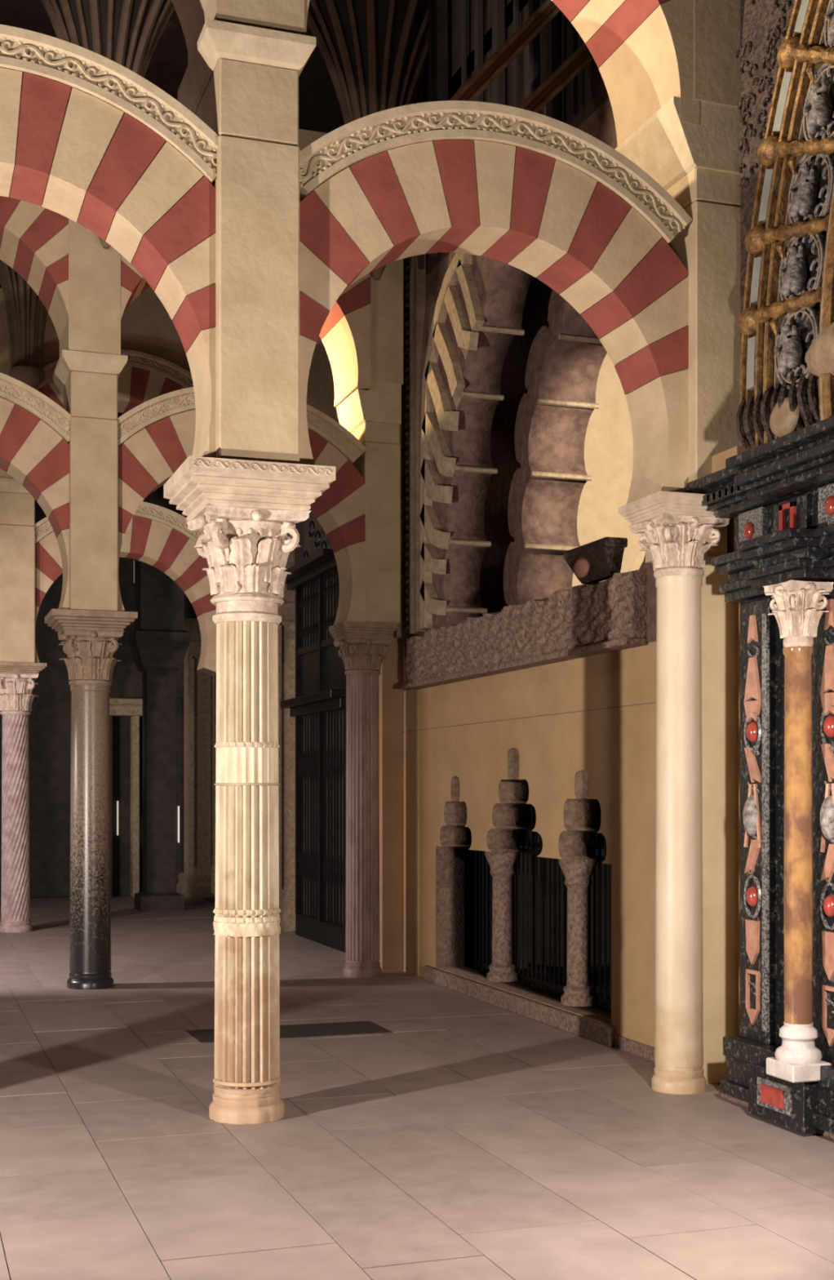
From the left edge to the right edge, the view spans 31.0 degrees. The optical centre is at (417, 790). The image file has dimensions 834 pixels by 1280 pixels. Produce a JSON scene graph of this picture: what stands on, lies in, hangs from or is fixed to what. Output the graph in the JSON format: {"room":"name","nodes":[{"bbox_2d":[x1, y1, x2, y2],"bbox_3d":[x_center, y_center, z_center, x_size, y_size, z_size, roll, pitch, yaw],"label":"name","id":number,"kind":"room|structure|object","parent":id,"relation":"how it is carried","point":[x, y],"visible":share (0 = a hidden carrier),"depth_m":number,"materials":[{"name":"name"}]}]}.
{"room":"mosque","nodes":[
{"label":"mosque","id":0,"kind":"room"},
{"bbox_2d":[0,412,196,898],"bbox_3d":[-7.869,-3.500,28.012,13.400,11.000,0.450,0,0,-19],"label":"wall","id":1,"kind":"structure","parent":0,"point":[50,717],"depth_m":28.19,"materials":[{"name":"stone"}]},
{"bbox_2d":[116,800,118,835],"bbox_3d":[-5.675,0.525,28.490,0.020,0.650,0.065,0,0,-19],"label":"window","id":2,"kind":"structure","parent":1,"relation":"in","point":[117,801],"depth_m":28.47,"materials":[{"name":"white"}]},
{"bbox_2d":[109,697,142,897],"bbox_3d":[-5.489,0.140,28.319,0.920,3.720,0.500,0,0,-19],"label":"doorway frame","id":3,"kind":"object","parent":1,"relation":"attached to","point":[118,707],"visible":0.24,"depth_m":28.28,"materials":[{"name":"stone"}]},
{"bbox_2d":[177,805,179,842],"bbox_3d":[-4.578,0.650,28.868,0.020,0.700,0.065,0,0,-19],"label":"window","id":4,"kind":"structure","parent":1,"relation":"in","point":[178,806],"depth_m":28.84,"materials":[{"name":"white"}]},
{"bbox_2d":[0,0,342,288],"bbox_3d":[-3.156,-9.150,14.326,13.400,0.300,30.000,0,0,-19],"label":"ceiling","id":5,"kind":"structure","parent":0,"point":[319,107],"depth_m":18.72,"materials":[{"name":"brown wood"}]},
{"bbox_2d":[214,115,345,875],"bbox_3d":[-0.751,-3.400,23.774,2.900,11.200,13.500,0,0,-19],"label":"wall","id":6,"kind":"structure","parent":0,"point":[298,551],"depth_m":22.29,"materials":[{"name":"stone"}]},
{"bbox_2d":[284,533,294,570],"bbox_3d":[-2.400,-2.500,22.651,0.950,9.000,0.750,0,0,-19],"label":"wall","id":7,"kind":"structure","parent":0,"point":[291,560],"depth_m":22.43,"materials":[{"name":"paint"}]},
{"bbox_2d":[302,510,342,925],"bbox_3d":[-1.053,-1.300,19.968,0.150,6.600,3.100,0,0,-19],"label":"wall","id":8,"kind":"structure","parent":0,"point":[308,545],"depth_m":20.63,"materials":[{"name":"stone"}]},
{"bbox_2d":[306,336,339,423],"bbox_3d":[-1.166,-5.800,20.035,0.320,2.400,3.300,0,0,-19],"label":"wall","id":9,"kind":"structure","parent":0,"point":[320,389],"depth_m":19.83,"materials":[{"name":"stone"}]},
{"bbox_2d":[378,631,403,971],"bbox_3d":[-0.303,-2.500,16.731,0.240,9.000,0.210,0,0,-19],"label":"wall","id":10,"kind":"structure","parent":0,"point":[391,677],"depth_m":16.64,"materials":[{"name":"beige paint"}]},
{"bbox_2d":[0,895,833,1279],"bbox_3d":[-3.156,2.124,14.326,13.400,0.252,30.000,0,0,-19],"label":"floor","id":11,"kind":"structure","parent":0,"point":[427,1131],"depth_m":8.39,"materials":[{"name":"tile"}]},
{"bbox_2d":[0,662,46,933],"bbox_3d":[-5.711,0.105,21.378,0.800,3.790,0.760,0,0,-19],"label":"twisted column","id":12,"kind":"structure","parent":11,"relation":"on","point":[17,679],"depth_m":21.21,"materials":[{"name":"stone"}]},
{"bbox_2d":[0,288,35,662],"bbox_3d":[-5.737,-4.395,21.453,0.660,5.210,0.961,0,0,-19],"label":"stone pier","id":13,"kind":"object","parent":12,"relation":"on","point":[17,528],"visible":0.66,"depth_m":21.04,"materials":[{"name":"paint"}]},
{"bbox_2d":[0,259,47,390],"bbox_3d":[-5.277,-7.140,20.488,2.905,3.580,1.347,0,0,-19],"label":"vaulted ceiling","id":14,"kind":"structure","parent":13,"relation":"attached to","point":[27,314],"depth_m":20.77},
{"bbox_2d":[36,286,193,413],"bbox_3d":[-4.318,-6.127,21.879,2.800,3.886,0.760,0,0,-19],"label":"arch","id":15,"kind":"object","parent":13,"relation":"on","point":[157,364],"visible":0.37,"depth_m":21.68,"materials":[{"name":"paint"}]},
{"bbox_2d":[34,501,216,675],"bbox_3d":[-4.302,-2.955,21.832,2.800,2.469,0.560,0,0,-19],"label":"arch","id":16,"kind":"object","parent":12,"relation":"on","point":[157,536],"visible":0.48,"depth_m":21.84,"materials":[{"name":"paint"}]},
{"bbox_2d":[44,608,137,989],"bbox_3d":[-3.330,0.105,15.324,0.840,3.790,0.798,0,0,-19],"label":"granite column","id":17,"kind":"structure","parent":11,"relation":"on","point":[91,637],"depth_m":15.14,"materials":[{"name":"black stone"}]},
{"bbox_2d":[0,372,71,608],"bbox_3d":[-4.720,-2.955,14.813,2.800,2.469,0.560,0,0,-19],"label":"arch","id":18,"kind":"object","parent":17,"relation":"on","point":[34,429],"visible":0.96,"depth_m":14.93,"materials":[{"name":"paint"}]},
{"bbox_2d":[53,218,127,611],"bbox_3d":[-3.356,-4.395,15.399,0.640,5.210,0.961,0,0,-19],"label":"stone pier","id":19,"kind":"object","parent":17,"relation":"on","point":[89,366],"visible":0.77,"depth_m":14.99,"materials":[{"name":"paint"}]},
{"bbox_2d":[0,195,68,342],"bbox_3d":[-4.761,-5.577,14.932,2.800,2.646,0.910,0,0,-19],"label":"arch","id":20,"kind":"object","parent":19,"relation":"attached to","point":[34,238],"visible":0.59,"depth_m":14.87,"materials":[{"name":"stone"}]},
{"bbox_2d":[41,0,174,248],"bbox_3d":[-2.925,-7.140,14.423,2.905,3.580,1.347,0,0,-19],"label":"vault springer","id":21,"kind":"object","parent":19,"relation":"attached to","point":[126,33],"visible":0.34,"depth_m":14.62,"materials":[{"name":"beige stone"}]},
{"bbox_2d":[120,128,370,407],"bbox_3d":[-1.962,-5.577,15.895,2.800,2.646,0.910,0,0,-19],"label":"arch","id":22,"kind":"object","parent":19,"relation":"on","point":[344,335],"visible":0.25,"depth_m":15.90,"materials":[{"name":"stone"}]},
{"bbox_2d":[116,386,367,624],"bbox_3d":[-1.921,-2.955,15.777,2.800,2.469,0.560,0,0,-19],"label":"arch","id":23,"kind":"object","parent":17,"relation":"on","point":[157,435],"visible":0.53,"depth_m":15.80,"materials":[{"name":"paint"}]},
{"bbox_2d":[128,513,190,911],"bbox_3d":[-4.332,-1.300,25.237,0.900,6.600,0.900,0,0,-19],"label":"column","id":24,"kind":"object","parent":11,"relation":"on","point":[158,643],"visible":0.91,"depth_m":24.98,"materials":[{"name":"stone"}]},
{"bbox_2d":[176,617,215,897],"bbox_3d":[-4.091,-0.600,28.282,0.769,5.200,0.615,0,0,-19],"label":"pier","id":25,"kind":"object","parent":11,"relation":"on","point":[197,880],"visible":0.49,"depth_m":28.07,"materials":[{"name":"stone"}]},
{"bbox_2d":[163,455,335,1124],"bbox_3d":[-1.043,0.035,9.233,0.880,3.930,0.888,0,0,-19],"label":"marble column","id":26,"kind":"structure","parent":11,"relation":"on","point":[246,511],"depth_m":9.07,"materials":[{"name":"stone"}]},
{"bbox_2d":[0,24,218,457],"bbox_3d":[-2.452,-3.085,8.720,2.800,2.469,0.560,0,0,-19],"label":"arch","id":27,"kind":"object","parent":26,"relation":"on","point":[86,138],"visible":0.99,"depth_m":8.77,"materials":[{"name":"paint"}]},
{"bbox_2d":[177,0,315,463],"bbox_3d":[-1.070,-4.465,9.312,0.660,5.070,0.961,0,0,-19],"label":"stone pier","id":28,"kind":"object","parent":26,"relation":"on","point":[246,59],"visible":0.75,"depth_m":8.91,"materials":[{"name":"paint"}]},
{"bbox_2d":[304,0,700,161],"bbox_3d":[0.381,-5.677,9.828,2.800,2.646,0.910,0,0,-19],"label":"arch","id":29,"kind":"object","parent":28,"relation":"attached to","point":[642,51],"visible":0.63,"depth_m":10.13,"materials":[{"name":"stone"}]},
{"bbox_2d":[299,100,692,503],"bbox_3d":[0.422,-3.085,9.709,2.800,2.469,0.560,0,0,-19],"label":"arch","id":30,"kind":"object","parent":26,"relation":"on","point":[541,196],"visible":0.98,"depth_m":9.60,"materials":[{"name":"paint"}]},
{"bbox_2d":[277,583,295,931],"bbox_3d":[-1.885,-0.550,21.691,0.744,5.100,0.670,0,0,-19],"label":"door frame","id":31,"kind":"object","parent":11,"relation":"on","point":[286,628],"visible":0.26,"depth_m":21.46,"materials":[{"name":"stone"}]},
{"bbox_2d":[280,520,346,952],"bbox_3d":[-1.413,-0.811,19.709,0.360,5.622,2.664,0,0,-19],"label":"door","id":32,"kind":"structure","parent":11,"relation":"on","point":[320,676],"depth_m":19.61,"materials":[{"name":"brown wood"}]},
{"bbox_2d":[328,621,397,977],"bbox_3d":[-0.588,0.105,16.268,0.600,3.790,0.570,0,0,-19],"label":"marble column","id":33,"kind":"structure","parent":11,"relation":"on","point":[362,645],"depth_m":16.11,"materials":[{"name":"stone"}]},
{"bbox_2d":[336,258,403,624],"bbox_3d":[-0.530,-4.395,16.436,0.520,5.210,0.840,0,0,-19],"label":"stone pier","id":34,"kind":"object","parent":33,"relation":"on","point":[373,415],"visible":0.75,"depth_m":16.07,"materials":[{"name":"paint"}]},
{"bbox_2d":[618,490,730,1094],"bbox_3d":[1.756,0.035,10.073,0.600,3.930,0.600,0,0,-19],"label":"marble column","id":35,"kind":"structure","parent":11,"relation":"on","point":[677,531],"depth_m":9.94,"materials":[{"name":"stone"}]},
{"bbox_2d":[615,0,740,493],"bbox_3d":[1.784,-4.475,10.313,0.550,5.050,0.925,0,0,-19],"label":"stone pier","id":36,"kind":"object","parent":35,"relation":"on","point":[698,166],"visible":0.51,"depth_m":9.91,"materials":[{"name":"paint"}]},
{"bbox_2d":[686,415,833,1139],"bbox_3d":[2.428,-0.010,8.369,0.520,4.020,3.300,0,0,-19],"label":"altarpiece","id":37,"kind":"object","parent":11,"relation":"on","point":[779,493],"visible":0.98,"depth_m":9.13,"materials":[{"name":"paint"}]},
{"bbox_2d":[712,0,833,472],"bbox_3d":[2.513,-4.107,8.399,0.340,4.186,3.300,0,0,-19],"label":"grille","id":38,"kind":"object","parent":37,"relation":"on","point":[783,49],"visible":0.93,"depth_m":9.29,"materials":[{"name":"gold stone"}]},
{"bbox_2d":[769,316,778,335],"bbox_3d":[2.188,-2.846,9.200,0.058,0.127,0.050,0,0,-19],"label":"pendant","id":39,"kind":"object","parent":38,"relation":"attached to","point":[775,322],"depth_m":9.19,"materials":[{"name":"gold metal"}]},
{"bbox_2d":[776,240,785,259],"bbox_3d":[2.210,-3.292,9.136,0.058,0.127,0.050,0,0,-19],"label":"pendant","id":40,"kind":"object","parent":38,"relation":"attached to","point":[780,246],"depth_m":9.12,"materials":[{"name":"gold metal"}]},
{"bbox_2d":[787,155,796,175],"bbox_3d":[2.252,-3.754,9.016,0.058,0.127,0.050,0,0,-19],"label":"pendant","id":41,"kind":"object","parent":38,"relation":"attached to","point":[792,162],"depth_m":9.00,"materials":[{"name":"gold metal"}]},
{"bbox_2d":[774,306,820,390],"bbox_3d":[2.265,-2.669,9.049,0.175,0.503,0.500,0,0,-19],"label":"sculpture","id":42,"kind":"object","parent":38,"relation":"attached to","point":[795,337],"visible":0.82,"depth_m":9.03,"materials":[{"name":"stone"}]},
{"bbox_2d":[778,231,827,311],"bbox_3d":[2.282,-3.117,9.003,0.173,0.503,0.500,0,0,-19],"label":"sculpture","id":43,"kind":"object","parent":38,"relation":"attached to","point":[803,268],"visible":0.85,"depth_m":8.96,"materials":[{"name":"stone"}]},
{"bbox_2d":[787,152,833,225],"bbox_3d":[2.314,-3.550,8.908,0.173,0.503,0.500,0,0,-19],"label":"sculpture","id":44,"kind":"object","parent":38,"relation":"attached to","point":[813,190],"visible":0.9,"depth_m":8.87,"materials":[{"name":"stone"}]},
{"bbox_2d":[806,62,815,82],"bbox_3d":[2.315,-4.222,8.833,0.058,0.127,0.050,0,0,-19],"label":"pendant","id":45,"kind":"object","parent":38,"relation":"attached to","point":[811,69],"depth_m":8.82,"materials":[{"name":"gold metal"}]},
{"bbox_2d":[802,62,833,140],"bbox_3d":[2.366,-3.992,8.756,0.175,0.503,0.500,0,0,-19],"label":"sculpture","id":46,"kind":"object","parent":38,"relation":"attached to","point":[820,100],"visible":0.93,"depth_m":8.77,"materials":[{"name":"stone"}]},
{"bbox_2d":[824,0,833,48],"bbox_3d":[2.437,-4.417,8.552,0.173,0.503,0.500,0,0,-19],"label":"niche","id":47,"kind":"object","parent":38,"relation":"attached to","point":[828,24],"visible":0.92,"depth_m":8.69,"materials":[{"name":"stone"}]},
{"bbox_2d":[763,579,833,1083],"bbox_3d":[2.221,0.235,8.753,0.374,2.870,0.374,0,0,-19],"label":"column","id":48,"kind":"structure","parent":37,"relation":"on","point":[797,615],"depth_m":8.68,"materials":[{"name":"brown stone"}]},
{"bbox_3d":[-3.841,0.035,8.269,0.880,3.930,0.888,0,0,-19],"label":"marble column","id":49,"kind":"structure","parent":11,"relation":"on","visible":0},
{"bbox_3d":[-3.869,-4.465,8.348,0.660,5.070,0.961,0,0,-19],"label":"stone pier","id":50,"kind":"object","parent":49,"relation":"on","visible":0},
{"bbox_2d":[171,0,208,51],"bbox_3d":[-2.493,-5.677,8.838,2.800,2.646,0.910,0,0,-19],"label":"vault springer","id":51,"kind":"object","parent":50,"relation":"attached to","point":[189,12],"visible":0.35,"depth_m":9.47,"materials":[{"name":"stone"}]},
{"bbox_2d":[449,0,528,97],"bbox_3d":[2.379,-7.100,14.223,3.200,0.200,6.600,0,0,-19],"label":"wall","id":52,"kind":"structure","parent":0,"point":[472,61],"depth_m":14.64,"materials":[{"name":"stone"}]},
{"bbox_2d":[403,702,656,732],"bbox_3d":[1.030,-0.649,13.726,0.314,0.006,6.340,0,0,-19],"label":"molding","id":53,"kind":"structure","parent":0,"point":[654,702],"depth_m":13.07,"materials":[{"name":"beige paint"}]},
{"bbox_2d":[403,0,657,1047],"bbox_3d":[1.562,-3.500,13.909,1.490,11.000,6.340,0,0,-19],"label":"wall","id":54,"kind":"structure","parent":0,"point":[481,778],"depth_m":14.87,"materials":[{"name":"beige paint"}]},
{"bbox_2d":[306,0,428,279],"bbox_3d":[-0.716,-7.140,15.184,1.977,3.580,1.347,0,0,-19],"label":"vault springer","id":55,"kind":"object","parent":54,"relation":"attached to","point":[375,53],"visible":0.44,"depth_m":15.46,"materials":[{"name":"beige stone"}]},
{"bbox_2d":[394,253,426,638],"bbox_3d":[-0.082,-4.290,16.273,0.120,5.220,0.720,0,0,-19],"label":"carved pilaster","id":56,"kind":"object","parent":54,"relation":"attached to","point":[414,277],"visible":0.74,"depth_m":16.10,"materials":[{"name":"stone"}]},
{"bbox_2d":[419,253,484,629],"bbox_3d":[0.337,-3.497,15.099,0.088,3.594,1.642,0,0,-19],"label":"arch","id":57,"kind":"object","parent":54,"relation":"attached to","point":[433,442],"depth_m":15.32,"materials":[{"name":"stone"}]},
{"bbox_2d":[472,850,492,973],"bbox_3d":[0.686,1.247,15.515,0.030,1.240,0.528,0,0,-19],"label":"grille","id":58,"kind":"object","parent":54,"relation":"in","point":[476,962],"depth_m":15.51,"materials":[{"name":"metal"}]},
{"bbox_2d":[417,0,577,269],"bbox_3d":[0.656,-7.225,14.052,0.159,3.451,3.856,0,0,-19],"label":"shafts","id":59,"kind":"object","parent":54,"relation":"attached to","point":[439,84],"visible":0.47,"depth_m":13.75,"materials":[{"name":"black wood"}]},
{"bbox_2d":[484,851,519,982],"bbox_3d":[0.826,1.209,14.587,0.340,1.262,0.340,0,0,-19],"label":"column","id":60,"kind":"structure","parent":54,"relation":"in","point":[502,969],"depth_m":14.49,"materials":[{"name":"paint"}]},
{"bbox_2d":[449,0,560,101],"bbox_3d":[0.748,-5.890,11.958,1.429,1.669,0.139,0,0,-19],"label":"diagonal brace","id":61,"kind":"object","parent":54,"relation":"attached to","point":[548,11],"visible":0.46,"depth_m":11.88,"materials":[{"name":"brown wood"}]},
{"bbox_2d":[422,965,616,1047],"bbox_3d":[0.824,1.923,13.793,0.100,0.155,4.400,0,0,-19],"label":"sill","id":62,"kind":"structure","parent":54,"relation":"attached to","point":[588,1028],"depth_m":13.25,"materials":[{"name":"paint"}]},
{"bbox_2d":[400,568,648,689],"bbox_3d":[0.777,-1.373,13.671,0.190,0.575,5.280,0,0,-19],"label":"carved frieze","id":63,"kind":"object","parent":54,"relation":"attached to","point":[610,615],"visible":1,"depth_m":12.82,"materials":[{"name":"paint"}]},
{"bbox_2d":[564,537,627,584],"bbox_3d":[1.386,-1.795,11.823,0.220,0.270,0.770,0,0,-19],"label":"carved corbel","id":64,"kind":"object","parent":63,"relation":"on","point":[597,561],"visible":0.99,"depth_m":11.70,"materials":[{"name":"black stone"}]},
{"bbox_2d":[514,804,565,995],"bbox_3d":[1.159,1.001,14.140,0.030,1.734,1.181,0,0,-19],"label":"grille","id":65,"kind":"object","parent":54,"relation":"in","point":[554,985],"depth_m":14.22,"materials":[{"name":"metal"}]},
{"bbox_2d":[517,42,592,113],"bbox_3d":[1.045,-5.605,12.061,0.796,0.901,0.140,0,0,-19],"label":"diagonal brace","id":66,"kind":"object","parent":54,"relation":"attached to","point":[581,58],"visible":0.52,"depth_m":12.03,"materials":[{"name":"brown wood"}]},
{"bbox_2d":[559,857,598,1006],"bbox_3d":[1.389,1.209,12.951,0.340,1.262,0.340,0,0,-19],"label":"column","id":67,"kind":"structure","parent":54,"relation":"in","point":[578,873],"depth_m":12.86,"materials":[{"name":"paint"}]},
{"bbox_2d":[589,832,611,1011],"bbox_3d":[1.585,1.117,12.905,0.030,1.501,0.413,0,0,-19],"label":"grille","id":68,"kind":"object","parent":54,"relation":"in","point":[601,1000],"depth_m":12.93,"materials":[{"name":"metal"}]},
{"bbox_2d":[614,1034,655,1061],"bbox_3d":[1.747,1.950,11.213,0.075,0.100,1.080,0,0,-19],"label":"baseboard","id":69,"kind":"structure","parent":54,"relation":"attached to","point":[635,1047],"depth_m":11.39,"materials":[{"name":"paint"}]},
{"bbox_2d":[464,804,609,970],"bbox_3d":[1.505,-2.400,17.253,2.880,9.200,0.300,0,0,-19],"label":"wall","id":70,"kind":"structure","parent":0,"point":[469,855],"depth_m":17.03,"materials":[{"name":"stone"}]},
{"bbox_2d":[480,964,609,1011],"bbox_3d":[2.485,2.130,14.100,2.680,0.240,6.300,0,0,-19],"label":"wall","id":71,"kind":"structure","parent":0,"point":[597,966],"depth_m":16.08,"materials":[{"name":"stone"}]},
{"bbox_2d":[572,352,645,586],"bbox_3d":[2.050,-3.550,17.176,1.500,4.900,0.200,0,0,-19],"label":"wall","id":72,"kind":"structure","parent":0,"point":[609,439],"depth_m":17.12,"materials":[{"name":"beige paint"}]},
{"bbox_2d":[645,525,727,563],"bbox_3d":[1.869,-1.775,10.451,0.420,0.350,0.400,0,0,-19],"label":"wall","id":73,"kind":"structure","parent":0,"point":[721,549],"depth_m":10.32,"materials":[{"name":"stone"}]},
{"bbox_2d":[702,555,737,1084],"bbox_3d":[1.958,0.200,10.471,0.360,3.600,0.420,0,0,-19],"label":"wall","id":74,"kind":"structure","parent":0,"point":[719,617],"depth_m":10.29,"materials":[{"name":"paint"}]},
{"bbox_2d":[727,518,740,1035],"bbox_3d":[2.235,-3.500,10.281,0.040,11.000,0.960,0,0,-19],"label":"wall","id":75,"kind":"structure","parent":0,"point":[731,527],"depth_m":10.31,"materials":[{"name":"beige paint"}]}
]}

